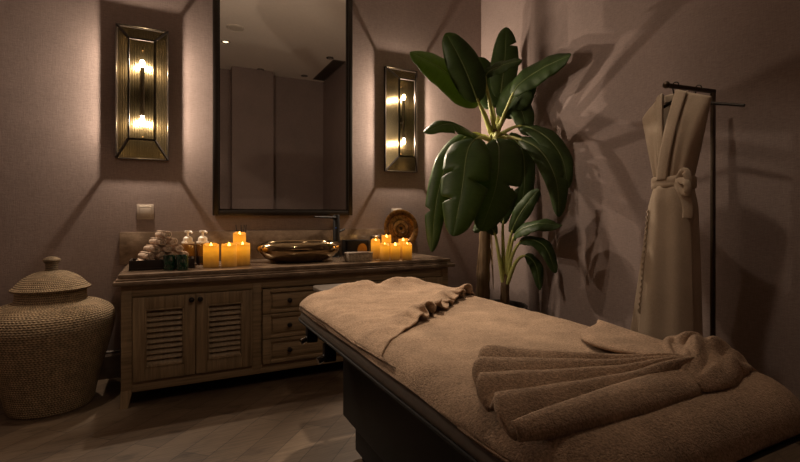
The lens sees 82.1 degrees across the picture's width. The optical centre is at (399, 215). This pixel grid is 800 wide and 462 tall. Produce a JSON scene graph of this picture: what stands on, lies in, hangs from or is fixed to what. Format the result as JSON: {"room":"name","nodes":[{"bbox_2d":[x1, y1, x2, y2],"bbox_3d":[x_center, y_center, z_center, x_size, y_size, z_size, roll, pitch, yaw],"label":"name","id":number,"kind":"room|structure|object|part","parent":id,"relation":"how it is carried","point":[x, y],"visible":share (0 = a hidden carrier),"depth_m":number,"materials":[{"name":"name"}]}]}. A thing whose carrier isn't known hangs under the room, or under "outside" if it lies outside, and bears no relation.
{"room":"spa","nodes":[
{"label":"spa","id":0,"kind":"room"},
{"bbox_2d":[0,0,480,350],"bbox_3d":[-1.138,-0.775,3.579,4.470,3.750,0.100,0,0,-27],"label":"wall","id":1,"kind":"structure","parent":0,"point":[65,193],"depth_m":3.15,"materials":[{"name":"paint"}]},
{"bbox_2d":[98,349,120,379],"bbox_3d":[-1.112,1.008,3.526,4.270,0.185,0.018,0,0,-27],"label":"baseboard","id":2,"kind":"structure","parent":1,"relation":"attached to","point":[111,366],"depth_m":3.10,"materials":[{"name":"brown wood"}]},
{"bbox_2d":[115,23,168,160],"bbox_3d":[-1.759,-0.845,3.133,0.322,0.914,0.142,0,0,-27],"label":"wall sconce","id":3,"kind":"object","parent":1,"relation":"attached to","point":[142,53],"visible":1,"depth_m":3.17,"materials":[{"name":"gold metal"}]},
{"bbox_2d":[137,204,153,218],"bbox_3d":[-1.774,-0.025,3.197,0.105,0.105,0.014,0,0,-27],"label":"wall switch","id":4,"kind":"object","parent":1,"relation":"attached to","point":[144,211],"visible":1,"depth_m":3.19,"materials":[{"name":"beige plastic"}]},
{"bbox_2d":[119,229,415,264],"bbox_3d":[-0.885,0.225,3.638,2.290,0.219,0.018,0,0,-27],"label":"backsplash","id":5,"kind":"structure","parent":1,"relation":"attached to","point":[131,244],"depth_m":3.50,"materials":[{"name":"brown stone"}]},
{"bbox_2d":[213,0,352,215],"bbox_3d":[-0.892,-1.000,3.624,1.090,2.000,0.036,0,0,-27],"label":"wall mirror","id":6,"kind":"object","parent":1,"relation":"attached to","point":[283,69],"visible":1,"depth_m":3.62,"materials":[{"name":"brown mirror"}]},
{"bbox_2d":[384,66,417,172],"bbox_3d":[0.035,-0.845,4.031,0.322,0.914,0.142,0,0,-27],"label":"wall sconce","id":7,"kind":"object","parent":1,"relation":"attached to","point":[400,85],"visible":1,"depth_m":4.07,"materials":[{"name":"gold metal"}]},
{"bbox_2d":[0,361,799,461],"bbox_3d":[0.051,1.150,1.205,4.470,0.100,5.410,0,0,-27],"label":"floor","id":8,"kind":"structure","parent":0,"point":[295,414],"depth_m":2.38,"materials":[{"name":"brown wood"}]},
{"bbox_2d":[0,256,114,419],"bbox_3d":[-2.023,0.669,2.666,0.628,0.862,0.628,0,0,39],"label":"lidded basket","id":9,"kind":"object","parent":8,"relation":"on","point":[55,336],"visible":1,"depth_m":2.49,"materials":[{"name":"beige wicker"}]},
{"bbox_3d":[-2.023,0.373,2.666,0.381,0.110,0.381,0,0,-27],"label":"lid","id":10,"kind":"part","parent":9,"relation":"part of","materials":[{"name":"beige wicker"}]},
{"bbox_3d":[-2.023,0.282,2.666,0.087,0.088,0.087,0,0,-27],"label":"lid knob","id":11,"kind":"part","parent":9,"relation":"part of","materials":[{"name":"beige wicker"}]},
{"bbox_2d":[120,267,447,409],"bbox_3d":[-0.727,0.750,3.340,2.202,0.700,0.646,0,0,-27],"label":"vanity cabinet","id":12,"kind":"object","parent":8,"relation":"on","point":[175,334],"visible":0.45,"depth_m":2.83,"materials":[{"name":"brown wood"}]},
{"bbox_3d":[-1.573,1.050,2.637,0.061,0.100,0.055,0,0,-27],"label":"leg","id":13,"kind":"part","parent":12,"relation":"part of","materials":[{"name":"brown wood"}]},
{"bbox_3d":[-1.382,0.713,2.698,0.328,0.481,0.038,0,0,-27],"label":"door","id":14,"kind":"part","parent":12,"relation":"part of","materials":[{"name":"brown wood"}]},
{"bbox_3d":[-1.086,0.713,2.846,0.327,0.481,0.038,0,0,-27],"label":"door","id":15,"kind":"part","parent":12,"relation":"part of","materials":[{"name":"brown wood"}]},
{"bbox_2d":[113,253,454,286],"bbox_3d":[-0.732,0.367,3.355,2.269,0.064,0.660,0,0,-27],"label":"countertop","id":16,"kind":"structure","parent":12,"relation":"on","point":[258,268],"depth_m":3.00,"materials":[{"name":"brown wood"}]},
{"bbox_2d":[128,256,194,270],"bbox_3d":[-1.515,0.304,2.932,0.368,0.060,0.190,0,0,-27],"label":"tray","id":17,"kind":"object","parent":16,"relation":"on","point":[145,264],"visible":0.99,"depth_m":2.82,"materials":[{"name":"brown metal"}]},
{"bbox_3d":[-1.571,0.295,2.904,0.054,0.045,0.165,0,0,-32],"label":"rolled towel","id":18,"kind":"object","parent":17,"relation":"in","visible":0},
{"bbox_2d":[151,252,165,258],"bbox_3d":[-1.542,0.251,2.917,0.165,0.045,0.054,0,0,44],"label":"rolled towel","id":19,"kind":"object","parent":18,"relation":"on","point":[159,255],"visible":0.77,"depth_m":2.87,"materials":[{"name":"beige fabric"}]},
{"bbox_2d":[143,244,159,252],"bbox_3d":[-1.570,0.207,2.901,0.165,0.046,0.054,0,0,44],"label":"rolled towel","id":20,"kind":"object","parent":19,"relation":"on","point":[150,248],"visible":1,"depth_m":2.86,"materials":[{"name":"beige fabric"}]},
{"bbox_2d":[149,237,166,244],"bbox_3d":[-1.540,0.164,2.913,0.165,0.045,0.054,0,0,42],"label":"rolled towel","id":21,"kind":"object","parent":20,"relation":"on","point":[156,241],"visible":1,"depth_m":2.87,"materials":[{"name":"beige fabric"}]},
{"bbox_2d":[155,231,171,237],"bbox_3d":[-1.511,0.120,2.926,0.165,0.045,0.054,0,0,44],"label":"rolled towel","id":22,"kind":"object","parent":21,"relation":"on","point":[161,234],"visible":1,"depth_m":2.88,"materials":[{"name":"beige fabric"}]},
{"bbox_2d":[157,245,171,251],"bbox_3d":[-1.513,0.207,2.929,0.165,0.045,0.054,0,0,42],"label":"rolled towel","id":23,"kind":"object","parent":19,"relation":"on","point":[163,248],"visible":0.81,"depth_m":2.88,"materials":[{"name":"beige fabric"}]},
{"bbox_2d":[164,238,177,244],"bbox_3d":[-1.483,0.164,2.942,0.165,0.045,0.053,0,0,42],"label":"rolled towel","id":24,"kind":"object","parent":23,"relation":"on","point":[170,241],"visible":0.54,"depth_m":2.89,"materials":[{"name":"beige fabric"}]},
{"bbox_2d":[163,255,175,270],"bbox_3d":[-1.410,0.289,2.808,0.069,0.091,0.069,0,0,-27],"label":"glass tumbler","id":25,"kind":"object","parent":16,"relation":"on","point":[169,261],"visible":1,"depth_m":2.78,"materials":[{"name":"green glass"}]},
{"bbox_2d":[176,255,187,270],"bbox_3d":[-1.337,0.289,2.817,0.069,0.091,0.069,0,0,40],"label":"glass tumbler","id":26,"kind":"object","parent":16,"relation":"on","point":[181,260],"visible":1,"depth_m":2.79,"materials":[{"name":"green glass"}]},
{"bbox_2d":[181,231,194,258],"bbox_3d":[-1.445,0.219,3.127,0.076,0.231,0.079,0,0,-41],"label":"pump bottle","id":27,"kind":"object","parent":16,"relation":"on","point":[188,245],"visible":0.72,"depth_m":3.11,"materials":[{"name":"brown glass"}]},
{"bbox_2d":[196,230,208,264],"bbox_3d":[-1.356,0.219,3.155,0.076,0.231,0.079,0,0,-41],"label":"pump bottle","id":28,"kind":"object","parent":16,"relation":"on","point":[202,239],"visible":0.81,"depth_m":3.12,"materials":[{"name":"brown glass"}]},
{"bbox_2d":[203,243,218,267],"bbox_3d":[-1.223,0.255,2.972,0.096,0.158,0.096,0,0,-44],"label":"candle","id":29,"kind":"object","parent":16,"relation":"on","point":[210,250],"visible":1,"depth_m":2.93,"materials":[{"name":"orange wax"}]},
{"bbox_2d":[221,242,236,266],"bbox_3d":[-1.118,0.255,3.002,0.096,0.158,0.096,0,0,-9],"label":"candle","id":30,"kind":"object","parent":16,"relation":"on","point":[228,250],"visible":1,"depth_m":2.96,"materials":[{"name":"orange wax"}]},
{"bbox_2d":[233,232,245,242],"bbox_3d":[-1.132,0.224,3.236,0.086,0.221,0.086,0,0,-27],"label":"candle","id":31,"kind":"object","parent":16,"relation":"on","point":[237,236],"visible":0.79,"depth_m":3.20,"materials":[{"name":"orange wax"}]},
{"bbox_2d":[236,242,249,265],"bbox_3d":[-1.059,0.255,3.088,0.096,0.158,0.096,0,0,35],"label":"candle","id":32,"kind":"object","parent":16,"relation":"on","point":[243,248],"visible":0.87,"depth_m":3.05,"materials":[{"name":"orange wax"}]},
{"bbox_2d":[256,240,340,262],"bbox_3d":[-0.736,0.261,3.356,0.610,0.147,0.403,0,0,-27],"label":"vessel sink","id":33,"kind":"object","parent":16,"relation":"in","point":[281,251],"visible":1,"depth_m":3.19,"materials":[{"name":"brown metal"}]},
{"bbox_2d":[314,215,344,256],"bbox_3d":[-0.549,0.164,3.616,0.067,0.340,0.360,0,0,26],"label":"faucet","id":34,"kind":"object","parent":16,"relation":"on","point":[336,218],"visible":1,"depth_m":3.67,"materials":[{"name":"black paint"}]},
{"bbox_3d":[-0.580,0.015,3.578,0.040,0.024,0.265,0,0,31],"label":"spout","id":35,"kind":"part","parent":34,"relation":"part of","materials":[{"name":"black paint"}]},
{"bbox_2d":[342,239,368,255],"bbox_3d":[-0.368,0.268,3.806,0.190,0.132,0.125,0,0,-27],"label":"tissue box","id":36,"kind":"object","parent":16,"relation":"on","point":[357,245],"visible":0.62,"depth_m":3.75,"materials":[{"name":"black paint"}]},
{"bbox_2d":[344,251,372,261],"bbox_3d":[-0.306,0.302,3.387,0.198,0.064,0.091,0,0,-28],"label":"woven box","id":37,"kind":"object","parent":16,"relation":"on","point":[362,255],"visible":1,"depth_m":3.35,"materials":[{"name":"beige wicker"}]},
{"bbox_3d":[-0.306,0.276,3.387,0.198,0.012,0.091,0,0,-28],"label":"lid","id":38,"kind":"part","parent":37,"relation":"part of","materials":[{"name":"beige wicker"}]},
{"bbox_2d":[371,238,379,258],"bbox_3d":[-0.190,0.256,3.568,0.074,0.156,0.074,0,0,-44],"label":"candle","id":39,"kind":"object","parent":16,"relation":"on","point":[375,243],"visible":0.92,"depth_m":3.54,"materials":[{"name":"orange wax"}]},
{"bbox_2d":[370,235,380,251],"bbox_3d":[-0.208,0.250,3.844,0.094,0.168,0.094,0,0,-27],"label":"lidded jar","id":40,"kind":"object","parent":16,"relation":"on","point":[371,236],"visible":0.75,"depth_m":3.81,"materials":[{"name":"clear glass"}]},
{"bbox_3d":[-0.208,0.175,3.844,0.094,0.018,0.094,0,0,-27],"label":"lid","id":41,"kind":"part","parent":40,"relation":"part of","materials":[{"name":"silver metal"}]},
{"bbox_2d":[380,243,389,260],"bbox_3d":[-0.114,0.268,3.426,0.074,0.132,0.074,0,0,41],"label":"candle","id":42,"kind":"object","parent":16,"relation":"on","point":[384,247],"visible":1,"depth_m":3.40,"materials":[{"name":"orange wax"}]},
{"bbox_2d":[382,234,390,244],"bbox_3d":[-0.110,0.243,3.703,0.078,0.182,0.078,0,0,-32],"label":"candle","id":43,"kind":"object","parent":16,"relation":"on","point":[386,238],"visible":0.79,"depth_m":3.67,"materials":[{"name":"orange wax"}]},
{"bbox_2d":[390,242,399,259],"bbox_3d":[-0.036,0.268,3.449,0.074,0.132,0.074,0,0,-4],"label":"candle","id":44,"kind":"object","parent":16,"relation":"on","point":[395,247],"visible":1,"depth_m":3.42,"materials":[{"name":"orange wax"}]},
{"bbox_2d":[384,209,417,243],"bbox_3d":[0.003,0.140,3.980,0.330,0.385,0.114,0,0,-27],"label":"decorative plate","id":45,"kind":"object","parent":16,"relation":"on","point":[399,224],"visible":0.74,"depth_m":3.98,"materials":[{"name":"brown metal"}]},
{"bbox_2d":[398,238,407,257],"bbox_3d":[0.025,0.256,3.647,0.074,0.156,0.074,0,0,-9],"label":"candle","id":46,"kind":"object","parent":16,"relation":"on","point":[402,240],"visible":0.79,"depth_m":3.62,"materials":[{"name":"orange wax"}]},
{"bbox_2d":[402,242,411,259],"bbox_3d":[0.054,0.268,3.477,0.074,0.132,0.074,0,0,-38],"label":"candle","id":47,"kind":"object","parent":16,"relation":"on","point":[406,247],"visible":1,"depth_m":3.45,"materials":[{"name":"orange wax"}]},
{"bbox_3d":[-0.599,0.714,3.088,0.637,0.156,0.031,0,0,-27],"label":"drawer","id":48,"kind":"part","parent":12,"relation":"part of","materials":[{"name":"brown wood"}]},
{"bbox_3d":[-0.599,0.553,3.088,0.637,0.156,0.031,0,0,-27],"label":"drawer","id":49,"kind":"part","parent":12,"relation":"part of","materials":[{"name":"brown wood"}]},
{"bbox_3d":[-0.599,0.875,3.088,0.637,0.156,0.031,0,0,-27],"label":"drawer","id":50,"kind":"part","parent":12,"relation":"part of","materials":[{"name":"brown wood"}]},
{"bbox_3d":[0.181,0.713,3.481,0.323,0.481,0.038,0,0,-27],"label":"door","id":51,"kind":"part","parent":12,"relation":"part of","materials":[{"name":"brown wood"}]},
{"bbox_2d":[490,299,527,309],"bbox_3d":[0.771,0.910,3.708,0.504,0.380,0.504,0,0,-27],"label":"planter","id":52,"kind":"object","parent":8,"relation":"on","point":[517,304],"visible":0.08,"depth_m":3.82,"materials":[{"name":"ceramic"}]},
{"bbox_2d":[410,27,572,299],"bbox_3d":[0.647,-0.406,3.587,1.155,2.326,0.837,0,0,-2],"label":"banana plant","id":53,"kind":"object","parent":52,"relation":"in","point":[477,176],"visible":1,"depth_m":3.43,"materials":[{"name":"green plant"}]},
{"bbox_2d":[473,188,561,304],"bbox_3d":[0.936,0.265,3.571,0.687,0.981,0.304,0,0,33],"label":"banana plant","id":54,"kind":"object","parent":52,"relation":"on","point":[524,208],"visible":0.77,"depth_m":3.54,"materials":[{"name":"green plant"}]},
{"bbox_2d":[298,283,799,461],"bbox_3d":[0.182,0.739,1.731,0.829,0.722,1.947,0,0,-27],"label":"massage table","id":55,"kind":"object","parent":8,"relation":"on","point":[391,422],"visible":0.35,"depth_m":1.57,"materials":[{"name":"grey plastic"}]},
{"bbox_3d":[-0.438,0.573,2.103,0.038,0.035,0.028,0,0,-30],"label":"clamp knob","id":56,"kind":"part","parent":55,"relation":"part of","materials":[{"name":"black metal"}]},
{"bbox_3d":[-0.319,0.581,1.852,0.038,0.035,0.028,0,0,-38],"label":"clamp knob","id":57,"kind":"part","parent":55,"relation":"part of","materials":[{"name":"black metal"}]},
{"bbox_3d":[-0.307,0.394,2.466,0.280,0.032,0.195,0,0,-27],"label":"headrest plate","id":58,"kind":"part","parent":55,"relation":"part of","materials":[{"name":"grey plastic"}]},
{"bbox_2d":[299,294,799,461],"bbox_3d":[0.234,0.419,1.627,0.828,0.090,1.730,0,0,-27],"label":"sheet","id":59,"kind":"object","parent":55,"relation":"on","point":[434,358],"visible":0.4,"depth_m":0.97,"materials":[{"name":"beige fabric"}]},
{"bbox_2d":[299,277,474,369],"bbox_3d":[0.097,0.366,1.897,0.818,0.100,1.120,0,0,-27],"label":"towel","id":60,"kind":"object","parent":59,"relation":"on","point":[369,314],"visible":0.99,"depth_m":1.87,"materials":[{"name":"beige fabric"}]},
{"bbox_2d":[472,320,757,442],"bbox_3d":[0.472,0.369,1.114,0.841,0.141,0.461,0,0,-32],"label":"folded towel","id":61,"kind":"object","parent":59,"relation":"on","point":[533,394],"visible":0.98,"depth_m":0.98,"materials":[{"name":"beige fabric"}]},
{"bbox_2d":[662,81,715,335],"bbox_3d":[1.560,0.208,2.401,0.440,1.783,0.280,0,0,-27],"label":"stand","id":62,"kind":"object","parent":8,"relation":"on","point":[666,84],"visible":0.6,"depth_m":2.45,"materials":[{"name":"brown metal"}]},
{"bbox_2d":[664,82,678,107],"bbox_3d":[1.421,-0.611,2.367,0.020,0.157,0.305,0,0,-27],"label":"clothes hanger","id":63,"kind":"object","parent":62,"relation":"hanging from","point":[668,103],"visible":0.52,"depth_m":2.39,"materials":[{"name":"brown metal"}]},
{"bbox_2d":[630,89,711,339],"bbox_3d":[1.394,0.036,2.394,0.262,1.350,0.424,0,0,-27],"label":"robe","id":64,"kind":"object","parent":63,"relation":"hanging from","point":[668,298],"visible":0.96,"depth_m":2.29,"materials":[{"name":"fabric"}]},
{"bbox_3d":[1.338,0.275,2.327,0.072,0.853,0.262,0,0,-43],"label":"panel","id":65,"kind":"part","parent":64,"relation":"part of","materials":[{"name":"fabric"}]},
{"bbox_3d":[1.515,-0.667,2.405,0.364,0.032,0.035,0,0,-21],"label":"rail","id":66,"kind":"part","parent":62,"relation":"part of","materials":[{"name":"brown metal"}]},
{"bbox_2d":[695,85,744,106],"bbox_3d":[1.574,-0.609,2.422,0.020,0.162,0.440,0,0,-27],"label":"clothes hanger","id":67,"kind":"object","parent":62,"relation":"hanging from","point":[712,102],"visible":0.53,"depth_m":2.30,"materials":[{"name":"brown metal"}]},
{"bbox_2d":[481,0,799,400],"bbox_3d":[2.004,-0.775,2.184,0.100,3.750,5.210,0,0,-27],"label":"wall","id":68,"kind":"structure","parent":0,"point":[623,52],"depth_m":2.84,"materials":[{"name":"paint"}]},
{"bbox_3d":[-1.629,0.295,2.875,0.054,0.045,0.165,0,0,-32],"label":"rolled towel","id":69,"kind":"object","parent":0,"visible":0},
{"bbox_2d":[138,251,154,259],"bbox_3d":[-1.599,0.251,2.888,0.165,0.045,0.054,0,0,44],"label":"rolled towel","id":70,"kind":"object","parent":69,"relation":"on","point":[144,255],"visible":1,"depth_m":2.85,"materials":[{"name":"beige fabric"}]},
{"label":"rolled towel","id":71,"kind":"object","parent":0,"visible":0},
{"bbox_2d":[164,251,176,254],"bbox_3d":[-1.485,0.251,2.945,0.165,0.045,0.054,0,0,44],"label":"rolled towel","id":72,"kind":"object","parent":71,"relation":"on","point":[170,252],"visible":0.42,"depth_m":2.90,"materials":[{"name":"beige fabric"}]},
{"bbox_3d":[-1.400,0.295,2.990,0.054,0.045,0.165,0,0,-32],"label":"rolled towel","id":73,"kind":"object","parent":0,"visible":0},
{"bbox_2d":[174,251,188,255],"bbox_3d":[-1.428,0.251,2.974,0.165,0.045,0.053,0,0,43],"label":"rolled towel","id":74,"kind":"object","parent":73,"relation":"on","point":[181,252],"visible":0.43,"depth_m":2.93,"materials":[{"name":"beige fabric"}]},
{"bbox_2d":[170,244,182,251],"bbox_3d":[-1.455,0.207,2.958,0.165,0.046,0.054,0,0,43],"label":"rolled towel","id":75,"kind":"object","parent":74,"relation":"on","point":[178,248],"visible":0.7,"depth_m":2.91,"materials":[{"name":"beige fabric"}]}
]}

